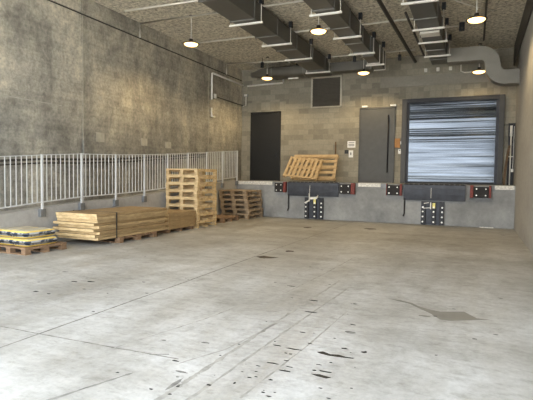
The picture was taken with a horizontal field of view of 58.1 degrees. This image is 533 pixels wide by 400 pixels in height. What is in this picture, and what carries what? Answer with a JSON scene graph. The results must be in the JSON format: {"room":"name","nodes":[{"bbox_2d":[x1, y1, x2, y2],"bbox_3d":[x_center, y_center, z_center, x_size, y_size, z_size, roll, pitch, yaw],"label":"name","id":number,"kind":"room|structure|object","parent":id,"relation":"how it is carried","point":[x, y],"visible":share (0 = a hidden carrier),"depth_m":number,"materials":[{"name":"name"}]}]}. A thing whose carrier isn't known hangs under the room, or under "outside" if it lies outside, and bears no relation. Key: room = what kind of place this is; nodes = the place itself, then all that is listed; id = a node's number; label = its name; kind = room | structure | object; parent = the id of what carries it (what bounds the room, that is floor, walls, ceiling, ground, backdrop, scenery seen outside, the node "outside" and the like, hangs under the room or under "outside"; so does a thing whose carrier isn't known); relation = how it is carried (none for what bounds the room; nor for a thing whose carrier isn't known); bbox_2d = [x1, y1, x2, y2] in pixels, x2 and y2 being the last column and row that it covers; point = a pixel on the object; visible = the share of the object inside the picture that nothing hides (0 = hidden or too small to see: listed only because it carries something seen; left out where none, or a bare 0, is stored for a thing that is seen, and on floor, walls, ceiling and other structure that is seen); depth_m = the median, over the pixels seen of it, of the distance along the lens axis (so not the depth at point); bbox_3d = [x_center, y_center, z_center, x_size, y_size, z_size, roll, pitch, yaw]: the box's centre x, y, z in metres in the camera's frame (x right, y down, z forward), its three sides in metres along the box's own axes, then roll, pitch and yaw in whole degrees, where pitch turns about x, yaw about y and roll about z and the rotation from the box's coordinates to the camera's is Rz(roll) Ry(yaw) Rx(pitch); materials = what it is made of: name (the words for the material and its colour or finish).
{"room":"loading dock","nodes":[
{"label":"loading dock","id":0,"kind":"room"},
{"bbox_2d":[0,0,241,211],"bbox_3d":[-4.771,-2.084,11.460,0.445,5.650,17.900,2,3,24],"label":"wall","id":1,"kind":"structure","parent":0,"point":[77,76],"depth_m":12.12,"materials":[{"name":"concrete"}]},
{"bbox_2d":[0,154,205,165],"bbox_3d":[-4.372,-0.977,11.824,0.094,0.874,11.204,2,3,24],"label":"wall handrail","id":2,"kind":"object","parent":1,"relation":"attached to","point":[198,155],"visible":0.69,"depth_m":11.61,"materials":[{"name":"metal"}]},
{"bbox_2d":[211,72,243,117],"bbox_3d":[-1.457,-3.819,18.273,0.088,1.605,2.494,2,3,24],"label":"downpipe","id":3,"kind":"object","parent":1,"relation":"attached to","point":[212,73],"visible":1,"depth_m":17.30,"materials":[{"name":"grey metal"}]},
{"bbox_2d":[0,217,532,399],"bbox_3d":[-0.506,1.109,8.293,16.500,0.301,15.280,2,3,24],"label":"floor","id":4,"kind":"structure","parent":0,"point":[258,308],"depth_m":4.75,"materials":[{"name":"concrete"}]},
{"bbox_2d":[0,241,66,255],"bbox_3d":[-4.215,0.833,8.554,0.865,0.125,0.860,2,3,25],"label":"pallet","id":5,"kind":"object","parent":4,"relation":"on","point":[10,249],"visible":0.62,"depth_m":8.25,"materials":[{"name":"brown wood"}]},
{"bbox_2d":[0,236,15,244],"bbox_3d":[-4.417,0.696,8.593,0.395,0.138,0.640,2,3,22],"label":"bag","id":6,"kind":"object","parent":5,"relation":"on","point":[3,240],"visible":0.24,"depth_m":8.29,"materials":[{"name":"plastic"}]},
{"bbox_2d":[0,226,38,236],"bbox_3d":[-4.442,0.555,8.587,0.395,0.138,0.640,2,3,25],"label":"bag","id":7,"kind":"object","parent":6,"relation":"on","point":[5,232],"visible":0.52,"depth_m":8.32,"materials":[{"name":"plastic"}]},
{"bbox_2d":[12,236,56,246],"bbox_3d":[-4.054,0.710,8.413,0.395,0.138,0.640,2,3,24],"label":"bag","id":8,"kind":"object","parent":5,"relation":"on","point":[37,241],"visible":0.82,"depth_m":8.19,"materials":[{"name":"plastic"}]},
{"bbox_2d":[10,227,54,238],"bbox_3d":[-4.083,0.569,8.397,0.395,0.138,0.640,2,3,22],"label":"bag","id":9,"kind":"object","parent":8,"relation":"on","point":[26,233],"visible":1,"depth_m":8.21,"materials":[{"name":"plastic"}]},
{"bbox_2d":[0,190,165,212],"bbox_3d":[-4.420,0.230,10.782,0.940,1.105,13.760,2,3,24],"label":"ramp","id":10,"kind":"object","parent":4,"relation":"on","point":[162,190],"visible":0.09,"depth_m":10.42,"materials":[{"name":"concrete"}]},
{"bbox_2d":[79,231,156,242],"bbox_3d":[-3.176,0.764,10.347,1.082,0.116,1.220,2,3,24],"label":"pallet","id":11,"kind":"object","parent":4,"relation":"on","point":[151,234],"visible":0.44,"depth_m":10.06,"materials":[{"name":"brown wood"}]},
{"bbox_2d":[58,227,166,240],"bbox_3d":[-3.210,0.684,10.277,1.030,0.049,2.212,2,3,24],"label":"plywood sheet","id":12,"kind":"object","parent":11,"relation":"on","point":[164,228],"visible":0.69,"depth_m":9.50,"materials":[{"name":"brown wood"}]},
{"bbox_2d":[54,225,165,237],"bbox_3d":[-3.244,0.630,10.244,1.030,0.055,2.248,2,3,23],"label":"plywood sheet","id":13,"kind":"object","parent":12,"relation":"on","point":[163,226],"visible":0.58,"depth_m":9.36,"materials":[{"name":"brown wood"}]},
{"bbox_2d":[59,222,167,234],"bbox_3d":[-3.178,0.573,10.266,1.030,0.053,2.206,2,3,23],"label":"plywood sheet","id":14,"kind":"object","parent":13,"relation":"on","point":[164,223],"visible":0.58,"depth_m":9.54,"materials":[{"name":"brown wood"}]},
{"bbox_2d":[53,220,164,231],"bbox_3d":[-3.260,0.518,10.223,1.030,0.052,2.266,2,3,23],"label":"plywood sheet","id":15,"kind":"object","parent":14,"relation":"on","point":[163,221],"visible":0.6,"depth_m":9.32,"materials":[{"name":"brown wood"}]},
{"bbox_2d":[58,218,167,228],"bbox_3d":[-3.193,0.460,10.268,1.030,0.055,2.206,2,3,23],"label":"plywood sheet","id":16,"kind":"object","parent":15,"relation":"on","point":[157,219],"visible":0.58,"depth_m":9.47,"materials":[{"name":"brown wood"}]},
{"bbox_2d":[53,216,164,225],"bbox_3d":[-3.256,0.406,10.224,1.030,0.049,2.260,2,3,23],"label":"plywood sheet","id":17,"kind":"object","parent":16,"relation":"on","point":[156,217],"visible":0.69,"depth_m":9.32,"materials":[{"name":"brown wood"}]},
{"bbox_2d":[57,213,166,222],"bbox_3d":[-3.205,0.349,10.261,1.030,0.057,2.212,2,3,24],"label":"plywood sheet","id":18,"kind":"object","parent":17,"relation":"on","point":[161,214],"visible":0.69,"depth_m":9.43,"materials":[{"name":"brown wood"}]},
{"bbox_2d":[56,210,167,219],"bbox_3d":[-3.191,0.294,10.214,1.030,0.053,2.242,2,3,24],"label":"plywood sheet","id":19,"kind":"object","parent":18,"relation":"on","point":[165,211],"visible":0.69,"depth_m":9.36,"materials":[{"name":"brown wood"}]},
{"bbox_2d":[56,206,166,216],"bbox_3d":[-3.202,0.236,10.209,1.030,0.057,2.248,2,3,23],"label":"plywood sheet","id":20,"kind":"object","parent":19,"relation":"on","point":[129,209],"visible":1,"depth_m":9.77,"materials":[{"name":"brown wood"}]},
{"bbox_2d":[73,210,116,237],"bbox_3d":[-3.462,0.478,9.673,1.131,0.509,0.032,2,3,24],"label":"strap","id":21,"kind":"object","parent":20,"relation":"attached to","point":[73,210],"visible":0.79,"depth_m":9.44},
{"bbox_2d":[0,180,236,249],"bbox_3d":[-3.897,0.188,10.551,0.200,1.225,13.760,2,3,24],"label":"kerb","id":22,"kind":"object","parent":4,"relation":"on","point":[29,216],"visible":0.29,"depth_m":10.32,"materials":[{"name":"concrete"}]},
{"bbox_2d":[0,151,238,216],"bbox_3d":[-3.075,-0.579,12.037,0.064,1.875,10.330,2,3,24],"label":"guard railing","id":23,"kind":"object","parent":22,"relation":"attached to","point":[81,206],"visible":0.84,"depth_m":10.87,"materials":[{"name":"grey metal"}]},
{"bbox_2d":[157,226,192,232],"bbox_3d":[-2.476,0.708,11.993,0.820,0.085,1.100,2,3,24],"label":"timber skid","id":24,"kind":"object","parent":4,"relation":"on","point":[189,227],"visible":0.4,"depth_m":11.80,"materials":[{"name":"brown wood"}]},
{"bbox_2d":[166,222,194,229],"bbox_3d":[-2.473,0.619,11.993,0.900,0.092,1.170,2,3,24],"label":"plywood offcut","id":25,"kind":"object","parent":24,"relation":"on","point":[191,223],"visible":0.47,"depth_m":11.72,"materials":[{"name":"brown wood"}]},
{"bbox_2d":[165,218,195,225],"bbox_3d":[-2.470,0.522,11.977,0.912,0.097,1.190,2,3,24],"label":"plywood offcut","id":26,"kind":"object","parent":25,"relation":"on","point":[184,221],"visible":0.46,"depth_m":11.72,"materials":[{"name":"brown wood"}]},
{"bbox_2d":[165,214,194,221],"bbox_3d":[-2.474,0.421,11.986,0.892,0.097,1.168,2,3,24],"label":"plywood offcut","id":27,"kind":"object","parent":26,"relation":"on","point":[192,215],"visible":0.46,"depth_m":11.73,"materials":[{"name":"brown wood"}]},
{"bbox_2d":[165,209,195,216],"bbox_3d":[-2.468,0.324,11.973,0.906,0.092,1.180,2,3,24],"label":"plywood offcut","id":28,"kind":"object","parent":27,"relation":"on","point":[171,212],"visible":0.5,"depth_m":11.88,"materials":[{"name":"brown wood"}]},
{"bbox_2d":[193,218,216,227],"bbox_3d":[-2.046,0.604,13.126,0.990,0.194,1.000,2,3,24],"label":"pallet","id":29,"kind":"object","parent":4,"relation":"on","point":[202,222],"visible":0.38,"depth_m":12.93,"materials":[{"name":"beige wood"}]},
{"bbox_2d":[195,211,216,220],"bbox_3d":[-2.029,0.411,13.114,0.990,0.194,1.000,2,3,23],"label":"pallet","id":30,"kind":"object","parent":29,"relation":"on","point":[201,215],"visible":0.42,"depth_m":12.91,"materials":[{"name":"beige wood"}]},
{"bbox_2d":[166,204,215,213],"bbox_3d":[-2.043,0.218,13.088,0.990,0.194,1.000,2,3,23],"label":"pallet","id":31,"kind":"object","parent":30,"relation":"on","point":[201,208],"visible":0.65,"depth_m":12.86,"materials":[{"name":"beige wood"}]},
{"bbox_2d":[166,197,216,205],"bbox_3d":[-2.032,0.025,13.077,0.990,0.194,1.000,2,3,23],"label":"pallet","id":32,"kind":"object","parent":31,"relation":"on","point":[182,201],"visible":0.83,"depth_m":12.79,"materials":[{"name":"beige wood"}]},
{"bbox_2d":[166,190,216,198],"bbox_3d":[-2.041,-0.169,13.092,0.990,0.194,1.000,2,3,25],"label":"pallet","id":33,"kind":"object","parent":32,"relation":"on","point":[182,194],"visible":0.87,"depth_m":12.82,"materials":[{"name":"beige wood"}]},
{"bbox_2d":[166,183,215,190],"bbox_3d":[-2.042,-0.362,13.067,0.990,0.194,1.000,2,3,23],"label":"pallet","id":34,"kind":"object","parent":33,"relation":"on","point":[181,186],"visible":0.92,"depth_m":12.77,"materials":[{"name":"beige wood"}]},
{"bbox_2d":[166,176,216,183],"bbox_3d":[-2.022,-0.555,13.056,0.990,0.194,1.000,2,3,23],"label":"pallet","id":35,"kind":"object","parent":34,"relation":"on","point":[182,179],"visible":0.94,"depth_m":12.78,"materials":[{"name":"beige wood"}]},
{"bbox_2d":[166,168,216,175],"bbox_3d":[-2.027,-0.749,13.060,0.990,0.194,1.000,2,3,24],"label":"pallet","id":36,"kind":"object","parent":35,"relation":"on","point":[182,172],"visible":0.98,"depth_m":12.78,"materials":[{"name":"beige wood"}]},
{"bbox_2d":[207,215,238,222],"bbox_3d":[-1.459,0.565,14.633,0.865,0.140,1.050,2,3,22],"label":"pallet","id":37,"kind":"object","parent":4,"relation":"on","point":[222,218],"visible":0.62,"depth_m":14.54,"materials":[{"name":"brown wood"}]},
{"bbox_2d":[221,212,262,218],"bbox_3d":[-0.807,0.503,15.941,0.987,0.153,1.160,2,3,24],"label":"pallet","id":38,"kind":"object","parent":4,"relation":"on","point":[242,216],"visible":0.55,"depth_m":15.73,"materials":[{"name":"brown wood"}]},
{"bbox_2d":[221,208,262,214],"bbox_3d":[-0.787,0.352,15.913,0.987,0.153,1.160,2,3,22],"label":"pallet","id":39,"kind":"object","parent":38,"relation":"on","point":[234,211],"visible":0.78,"depth_m":15.53,"materials":[{"name":"brown wood"}]},
{"bbox_2d":[220,203,261,209],"bbox_3d":[-0.826,0.198,15.910,0.987,0.153,1.160,2,3,22],"label":"pallet","id":40,"kind":"object","parent":39,"relation":"on","point":[222,206],"visible":0.73,"depth_m":15.53,"materials":[{"name":"brown wood"}]},
{"bbox_2d":[220,199,261,204],"bbox_3d":[-0.817,0.046,15.887,0.987,0.153,1.160,2,3,23],"label":"pallet","id":41,"kind":"object","parent":40,"relation":"on","point":[249,201],"visible":0.8,"depth_m":15.52,"materials":[{"name":"brown wood"}]},
{"bbox_2d":[219,194,260,199],"bbox_3d":[-0.853,-0.108,15.902,0.987,0.153,1.160,2,3,23],"label":"pallet","id":42,"kind":"object","parent":41,"relation":"on","point":[232,197],"visible":0.8,"depth_m":15.52,"materials":[{"name":"brown wood"}]},
{"bbox_2d":[219,189,260,194],"bbox_3d":[-0.855,-0.260,15.879,0.987,0.153,1.160,2,3,24],"label":"pallet","id":43,"kind":"object","parent":42,"relation":"on","point":[232,191],"visible":1,"depth_m":15.54,"materials":[{"name":"brown wood"}]},
{"bbox_2d":[209,180,514,228],"bbox_3d":[2.970,0.005,16.490,9.925,1.200,2.640,2,3,24],"label":"platform","id":44,"kind":"object","parent":4,"relation":"on","point":[368,204],"visible":0.51,"depth_m":14.75,"materials":[{"name":"grey concrete"}]},
{"bbox_2d":[238,181,271,184],"bbox_3d":[-0.398,-0.593,16.549,1.350,0.115,0.112,2,3,24],"label":"trim","id":45,"kind":"structure","parent":44,"relation":"attached to","point":[239,182],"depth_m":16.45,"materials":[{"name":"white paint"}]},
{"bbox_2d":[275,182,286,191],"bbox_3d":[0.474,-0.434,16.047,0.400,0.350,0.142,2,3,24],"label":"bumper cover","id":46,"kind":"object","parent":44,"relation":"attached to","point":[279,187],"visible":1,"depth_m":15.99,"materials":[{"name":"black rubber"}]},
{"bbox_2d":[304,189,323,218],"bbox_3d":[1.535,0.069,15.593,0.620,1.080,0.160,2,3,24],"label":"vehicle restraint","id":47,"kind":"object","parent":44,"relation":"attached to","point":[314,206],"visible":1,"depth_m":15.59,"materials":[{"name":"black metal"}]},
{"bbox_2d":[287,181,352,210],"bbox_3d":[1.916,-0.146,16.605,1.749,0.975,2.185,2,3,24],"label":"dock leveller","id":48,"kind":"object","parent":44,"relation":"attached to","point":[295,188],"visible":1,"depth_m":15.60,"materials":[{"name":"grey metal"}]},
{"bbox_2d":[283,156,322,180],"bbox_3d":[1.312,-1.127,17.173,1.308,0.894,0.688,2,3,24],"label":"pallet","id":49,"kind":"object","parent":48,"relation":"on","point":[289,166],"visible":1,"depth_m":17.12,"materials":[{"name":"brown wood"}]},
{"bbox_2d":[290,155,338,180],"bbox_3d":[1.768,-1.198,17.664,1.684,0.951,0.523,2,3,24],"label":"pallet","id":50,"kind":"object","parent":48,"relation":"on","point":[336,157],"visible":0.65,"depth_m":17.50,"materials":[{"name":"brown wood"}]},
{"bbox_2d":[339,183,355,193],"bbox_3d":[2.548,-0.360,15.140,0.490,0.350,0.142,2,3,24],"label":"bumper cover","id":51,"kind":"object","parent":44,"relation":"attached to","point":[343,188],"visible":1,"depth_m":15.08,"materials":[{"name":"black rubber"}]},
{"bbox_2d":[358,183,380,186],"bbox_3d":[3.214,-0.465,14.968,0.700,0.115,0.112,2,3,24],"label":"trim","id":52,"kind":"structure","parent":44,"relation":"attached to","point":[359,184],"depth_m":14.91,"materials":[{"name":"white paint"}]},
{"bbox_2d":[386,184,402,195],"bbox_3d":[3.873,-0.313,14.559,0.465,0.350,0.142,2,3,24],"label":"bumper cover","id":53,"kind":"object","parent":44,"relation":"attached to","point":[390,189],"visible":1,"depth_m":14.51,"materials":[{"name":"black rubber"}]},
{"bbox_2d":[421,201,443,224],"bbox_3d":[4.889,0.187,14.133,0.640,1.080,0.145,2,3,24],"label":"vehicle restraint","id":54,"kind":"object","parent":44,"relation":"attached to","point":[432,213],"visible":1,"depth_m":14.13,"materials":[{"name":"black metal"}]},
{"bbox_2d":[403,183,466,215],"bbox_3d":[5.335,-0.015,15.109,1.739,0.995,2.185,2,3,24],"label":"dock leveller","id":55,"kind":"object","parent":44,"relation":"attached to","point":[412,191],"visible":1,"depth_m":14.11,"materials":[{"name":"grey metal"}]},
{"bbox_2d":[470,185,490,197],"bbox_3d":[6.064,-0.236,13.601,0.550,0.350,0.142,2,3,24],"label":"bumper cover","id":56,"kind":"object","parent":44,"relation":"attached to","point":[480,192],"visible":1,"depth_m":13.55,"materials":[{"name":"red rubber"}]},
{"bbox_2d":[495,186,513,189],"bbox_3d":[6.670,-0.343,13.456,0.490,0.115,0.112,2,3,24],"label":"trim","id":57,"kind":"structure","parent":44,"relation":"attached to","point":[496,187],"depth_m":13.40,"materials":[{"name":"white paint"}]},
{"bbox_2d":[503,145,510,184],"bbox_3d":[7.665,-1.115,15.342,0.092,1.280,0.416,4,4,44],"label":"plank","id":58,"kind":"object","parent":44,"relation":"on","point":[508,149],"visible":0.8,"depth_m":15.33,"materials":[{"name":"brown wood"}]},
{"bbox_2d":[506,123,514,184],"bbox_3d":[7.949,-1.485,15.623,0.200,2.000,0.110,2,3,24],"label":"cover","id":59,"kind":"object","parent":44,"relation":"on","point":[509,124],"visible":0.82,"depth_m":15.59,"materials":[{"name":"metal"}]},
{"bbox_2d":[509,125,514,184],"bbox_3d":[7.913,-1.441,15.526,0.165,1.920,0.080,2,3,24],"label":"white standpipe","id":60,"kind":"object","parent":44,"relation":"on","point":[511,126],"visible":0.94,"depth_m":15.50,"materials":[{"name":"white metal"}]},
{"bbox_2d":[92,0,526,69],"bbox_3d":[0.103,-4.895,9.418,10.825,0.300,18.300,2,3,24],"label":"ceiling","id":61,"kind":"structure","parent":0,"point":[502,25],"depth_m":13.62,"materials":[{"name":"grey concrete"}]},
{"bbox_2d":[124,0,197,11],"bbox_3d":[-2.327,-4.849,11.886,2.901,0.056,0.056,2,3,22],"label":"conduit","id":62,"kind":"object","parent":61,"relation":"attached to","point":[190,1],"visible":1,"depth_m":11.99,"materials":[{"name":"grey metal"}]},
{"bbox_2d":[183,15,198,46],"bbox_3d":[-2.022,-4.537,12.880,0.450,0.813,0.450,2,3,24],"label":"pendant lamp","id":63,"kind":"object","parent":61,"relation":"hanging from","point":[190,43],"visible":0.98,"depth_m":12.84,"materials":[{"name":"metal"}]},
{"bbox_2d":[139,0,303,37],"bbox_3d":[-1.131,-4.681,12.417,5.326,0.406,0.052,2,3,23],"label":"conduit","id":64,"kind":"object","parent":61,"relation":"attached to","point":[298,1],"visible":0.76,"depth_m":12.66,"materials":[{"name":"grey metal"}]},
{"bbox_2d":[229,0,263,26],"bbox_3d":[-0.497,-4.553,11.642,0.905,0.617,0.100,2,3,24],"label":"hanger","id":65,"kind":"object","parent":61,"relation":"hanging from","point":[261,2],"visible":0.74,"depth_m":11.55,"materials":[{"name":"white metal"}]},
{"bbox_2d":[198,0,327,71],"bbox_3d":[-1.285,-4.449,9.855,0.660,0.472,15.750,2,3,24],"label":"duct","id":66,"kind":"object","parent":65,"relation":"hanging from","point":[272,30],"visible":0.91,"depth_m":12.59,"materials":[{"name":"metal"}]},
{"bbox_2d":[330,60,373,73],"bbox_3d":[3.007,-4.703,16.949,1.500,0.360,0.440,2,3,24],"label":"duct","id":67,"kind":"object","parent":66,"relation":"attached to","point":[347,66],"visible":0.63,"depth_m":16.81,"materials":[{"name":"metal"}]},
{"bbox_2d":[261,57,272,79],"bbox_3d":[0.025,-4.721,17.220,0.450,0.813,0.450,2,3,24],"label":"pendant lamp","id":68,"kind":"object","parent":61,"relation":"hanging from","point":[267,77],"visible":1,"depth_m":17.17,"materials":[{"name":"metal"}]},
{"bbox_2d":[262,21,292,47],"bbox_3d":[0.294,-4.630,13.444,0.905,0.617,0.100,2,3,24],"label":"hanger","id":69,"kind":"object","parent":61,"relation":"hanging from","point":[290,22],"visible":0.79,"depth_m":13.32,"materials":[{"name":"white metal"}]},
{"bbox_2d":[285,38,312,61],"bbox_3d":[1.009,-4.700,15.072,0.905,0.617,0.100,2,3,24],"label":"hanger","id":70,"kind":"object","parent":61,"relation":"hanging from","point":[311,39],"visible":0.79,"depth_m":14.98,"materials":[{"name":"white metal"}]},
{"bbox_2d":[305,54,330,73],"bbox_3d":[1.813,-4.779,16.902,0.905,0.617,0.100,2,3,24],"label":"hanger","id":71,"kind":"object","parent":61,"relation":"hanging from","point":[329,55],"visible":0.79,"depth_m":16.82,"materials":[{"name":"white metal"}]},
{"bbox_2d":[309,16,327,34],"bbox_3d":[1.262,-4.428,11.585,0.450,0.813,0.450,2,3,24],"label":"pendant lamp","id":72,"kind":"object","parent":61,"relation":"hanging from","point":[318,30],"visible":0.89,"depth_m":11.53,"materials":[{"name":"metal"}]},
{"bbox_2d":[197,14,444,43],"bbox_3d":[0.992,-4.906,13.973,7.900,0.056,0.056,2,3,23],"label":"conduit","id":73,"kind":"object","parent":61,"relation":"attached to","point":[398,20],"visible":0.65,"depth_m":13.92,"materials":[{"name":"grey metal"}]},
{"bbox_2d":[226,49,415,74],"bbox_3d":[1.719,-4.861,17.062,6.843,0.428,0.272,2,3,20],"label":"conduit","id":74,"kind":"object","parent":61,"relation":"attached to","point":[410,49],"visible":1,"depth_m":17.55,"materials":[{"name":"grey metal"}]},
{"bbox_2d":[309,0,341,16],"bbox_3d":[1.343,-4.488,10.836,0.765,0.617,0.100,2,3,24],"label":"hanger","id":75,"kind":"object","parent":61,"relation":"hanging from","point":[340,11],"visible":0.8,"depth_m":10.82,"materials":[{"name":"white metal"}]},
{"bbox_2d":[333,12,362,39],"bbox_3d":[2.135,-4.565,12.639,0.765,0.617,0.100,2,3,24],"label":"hanger","id":76,"kind":"object","parent":61,"relation":"hanging from","point":[360,15],"visible":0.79,"depth_m":12.53,"materials":[{"name":"white metal"}]},
{"bbox_2d":[349,32,375,55],"bbox_3d":[2.850,-4.635,14.267,0.765,0.617,0.100,2,3,24],"label":"hanger","id":77,"kind":"object","parent":61,"relation":"hanging from","point":[373,33],"visible":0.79,"depth_m":14.14,"materials":[{"name":"white metal"}]},
{"bbox_2d":[303,0,370,53],"bbox_3d":[0.133,-4.342,8.089,0.520,0.472,13.650,2,3,24],"label":"duct","id":78,"kind":"object","parent":77,"relation":"hanging from","point":[345,24],"visible":0.98,"depth_m":11.87,"materials":[{"name":"metal"}]},
{"bbox_2d":[362,37,385,70],"bbox_3d":[3.403,-4.584,15.141,0.380,0.590,1.900,2,3,24],"label":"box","id":79,"kind":"object","parent":78,"relation":"attached to","point":[377,58],"visible":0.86,"depth_m":14.89,"materials":[{"name":"white metal"}]},
{"bbox_2d":[357,60,369,74],"bbox_3d":[3.268,-4.623,16.128,0.450,0.813,0.450,2,3,24],"label":"pendant lamp","id":80,"kind":"object","parent":61,"relation":"hanging from","point":[363,72],"visible":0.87,"depth_m":16.06,"materials":[{"name":"metal"}]},
{"bbox_2d":[366,41,384,66],"bbox_3d":[3.455,-4.624,15.226,0.585,0.717,0.100,2,3,24],"label":"hanger","id":81,"kind":"object","parent":61,"relation":"hanging from","point":[383,43],"visible":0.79,"depth_m":15.13,"materials":[{"name":"white metal"}]},
{"bbox_2d":[376,0,416,62],"bbox_3d":[1.763,-4.475,9.089,0.155,0.100,16.601,2,3,24],"label":"ceiling pipe","id":82,"kind":"object","parent":61,"relation":"hanging from","point":[380,2],"visible":1,"depth_m":12.86,"materials":[{"name":"metal"}]},
{"bbox_2d":[401,0,438,5],"bbox_3d":[3.211,-4.422,10.019,0.765,0.617,0.100,2,3,24],"label":"hanger","id":83,"kind":"object","parent":61,"relation":"hanging from","point":[421,1],"visible":1,"depth_m":10.04,"materials":[{"name":"white metal"}]},
{"bbox_2d":[407,0,448,64],"bbox_3d":[2.459,-4.322,8.326,0.550,0.472,15.950,2,3,24],"label":"duct","id":84,"kind":"object","parent":83,"relation":"hanging from","point":[425,15],"visible":0.83,"depth_m":11.70,"materials":[{"name":"metal"}]},
{"bbox_2d":[420,30,439,37],"bbox_3d":[4.183,-4.247,12.272,0.470,0.060,0.350,2,3,24],"label":"access panel","id":85,"kind":"object","parent":84,"relation":"attached to","point":[433,33],"visible":1,"depth_m":12.18,"materials":[{"name":"white metal"}]},
{"bbox_2d":[447,45,519,86],"bbox_3d":[6.610,-4.062,14.652,2.040,1.189,0.504,2,3,24],"label":"duct","id":86,"kind":"object","parent":84,"relation":"attached to","point":[485,55],"visible":0.99,"depth_m":14.39,"materials":[{"name":"grey metal"}]},
{"bbox_2d":[412,2,445,31],"bbox_3d":[4.003,-4.499,11.821,0.765,0.617,0.100,2,3,24],"label":"hanger","id":87,"kind":"object","parent":61,"relation":"hanging from","point":[443,3],"visible":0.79,"depth_m":11.74,"materials":[{"name":"white metal"}]},
{"bbox_2d":[418,18,448,44],"bbox_3d":[4.505,-4.548,12.965,0.765,0.617,0.100,2,3,24],"label":"hanger","id":88,"kind":"object","parent":61,"relation":"hanging from","point":[446,19],"visible":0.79,"depth_m":12.87,"materials":[{"name":"white metal"}]},
{"bbox_2d":[424,34,451,57],"bbox_3d":[5.136,-4.610,14.401,0.765,0.617,0.100,2,3,24],"label":"hanger","id":89,"kind":"object","parent":61,"relation":"hanging from","point":[449,35],"visible":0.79,"depth_m":14.30,"materials":[{"name":"white metal"}]},
{"bbox_2d":[459,22,464,30],"bbox_3d":[5.347,-4.744,13.133,0.140,0.220,0.140,2,3,24],"label":"clamp","id":90,"kind":"object","parent":61,"relation":"attached to","point":[461,24],"visible":1,"depth_m":13.08,"materials":[{"name":"black metal"}]},
{"bbox_2d":[453,0,496,10],"bbox_3d":[4.889,-4.736,11.613,1.923,0.028,0.106,-1,3,-28],"label":"conduit","id":91,"kind":"object","parent":61,"relation":"attached to","point":[453,0],"visible":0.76,"depth_m":11.72,"materials":[{"name":"grey metal"}]},
{"bbox_2d":[466,0,487,23],"bbox_3d":[4.643,-4.332,10.585,0.450,0.813,0.450,2,3,24],"label":"pendant lamp","id":92,"kind":"object","parent":61,"relation":"hanging from","point":[476,18],"visible":1,"depth_m":10.53,"materials":[{"name":"metal"}]},
{"bbox_2d":[471,43,484,73],"bbox_3d":[6.728,-4.467,15.162,0.450,0.933,0.450,2,3,24],"label":"pendant lamp","id":93,"kind":"object","parent":61,"relation":"hanging from","point":[478,70],"visible":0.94,"depth_m":15.10,"materials":[{"name":"metal"}]},
{"bbox_2d":[483,0,487,40],"bbox_3d":[3.503,-4.503,7.504,0.082,0.052,15.100,2,3,24],"label":"ceiling pipe","id":94,"kind":"object","parent":61,"relation":"attached to","point":[486,1],"visible":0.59,"depth_m":12.30,"materials":[{"name":"metal"}]},
{"bbox_3d":[1.007,-4.829,17.877,0.405,0.635,0.100,2,3,24],"label":"hanger","id":95,"kind":"object","parent":61,"relation":"hanging from","visible":0},
{"bbox_2d":[251,62,331,79],"bbox_3d":[0.867,-4.772,17.941,3.100,0.444,0.750,2,3,24],"label":"duct","id":96,"kind":"object","parent":95,"relation":"hanging from","point":[281,72],"visible":0.75,"depth_m":17.69,"materials":[{"name":"metal"}]},
{"bbox_2d":[241,47,517,184],"bbox_3d":[3.644,-2.274,17.720,10.625,5.650,0.370,2,3,24],"label":"wall","id":97,"kind":"structure","parent":0,"point":[305,130],"depth_m":17.75,"materials":[{"name":"concrete"}]},
{"bbox_2d":[250,111,280,180],"bbox_3d":[-0.055,-2.124,19.120,1.300,2.750,0.132,2,3,24],"label":"door","id":98,"kind":"structure","parent":97,"relation":"in","point":[265,132],"depth_m":19.11,"materials":[{"name":"black paint"}]},
{"bbox_2d":[247,79,283,86],"bbox_3d":[-0.043,-4.675,19.000,1.593,0.302,0.068,2,3,24],"label":"pipe","id":99,"kind":"object","parent":97,"relation":"attached to","point":[282,82],"visible":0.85,"depth_m":18.95,"materials":[{"name":"grey metal"}]},
{"bbox_2d":[311,75,342,107],"bbox_3d":[2.253,-4.067,18.048,1.200,1.160,0.054,2,3,24],"label":"louvres","id":100,"kind":"object","parent":97,"relation":"attached to","point":[326,91],"visible":1,"depth_m":18.04,"materials":[{"name":"grey metal"}]},
{"bbox_2d":[347,141,355,147],"bbox_3d":[3.143,-2.058,17.760,0.300,0.240,0.014,2,3,24],"label":"wall sign","id":101,"kind":"object","parent":97,"relation":"attached to","point":[350,144],"visible":1,"depth_m":17.75,"materials":[{"name":"white plastic"}]},
{"bbox_2d":[358,107,395,182],"bbox_3d":[3.972,-1.971,17.352,1.280,2.730,0.142,2,3,24],"label":"door","id":102,"kind":"structure","parent":97,"relation":"in","point":[377,124],"depth_m":17.35,"materials":[{"name":"grey paint"}]},
{"bbox_2d":[395,138,400,147],"bbox_3d":[4.673,-2.022,17.054,0.220,0.320,0.080,2,3,24],"label":"control box","id":103,"kind":"object","parent":97,"relation":"attached to","point":[397,141],"visible":1,"depth_m":17.02,"materials":[{"name":"orange plastic"}]},
{"bbox_2d":[400,94,504,184],"bbox_3d":[6.255,-2.014,16.327,3.240,2.940,0.140,2,3,24],"label":"door","id":104,"kind":"structure","parent":97,"relation":"in","point":[440,158],"depth_m":16.33,"materials":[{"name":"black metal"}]},
{"bbox_2d":[404,12,424,56],"bbox_3d":[4.309,-4.671,13.811,0.064,0.064,4.500,2,3,24],"label":"ceiling pipe","id":105,"kind":"object","parent":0,"point":[405,13],"visible":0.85,"depth_m":13.24,"materials":[{"name":"metal"}]},
{"bbox_2d":[513,11,532,254],"bbox_3d":[4.617,-1.752,7.352,0.500,5.650,17.900,2,3,24],"label":"wall","id":106,"kind":"structure","parent":0,"point":[523,149],"depth_m":11.06,"materials":[{"name":"concrete"}]},
{"bbox_2d":[514,0,532,64],"bbox_3d":[4.419,-4.268,7.364,0.035,0.630,17.360,2,3,24],"label":"beam","id":107,"kind":"structure","parent":106,"relation":"attached to","point":[528,9],"depth_m":12.22,"materials":[{"name":"metal"}]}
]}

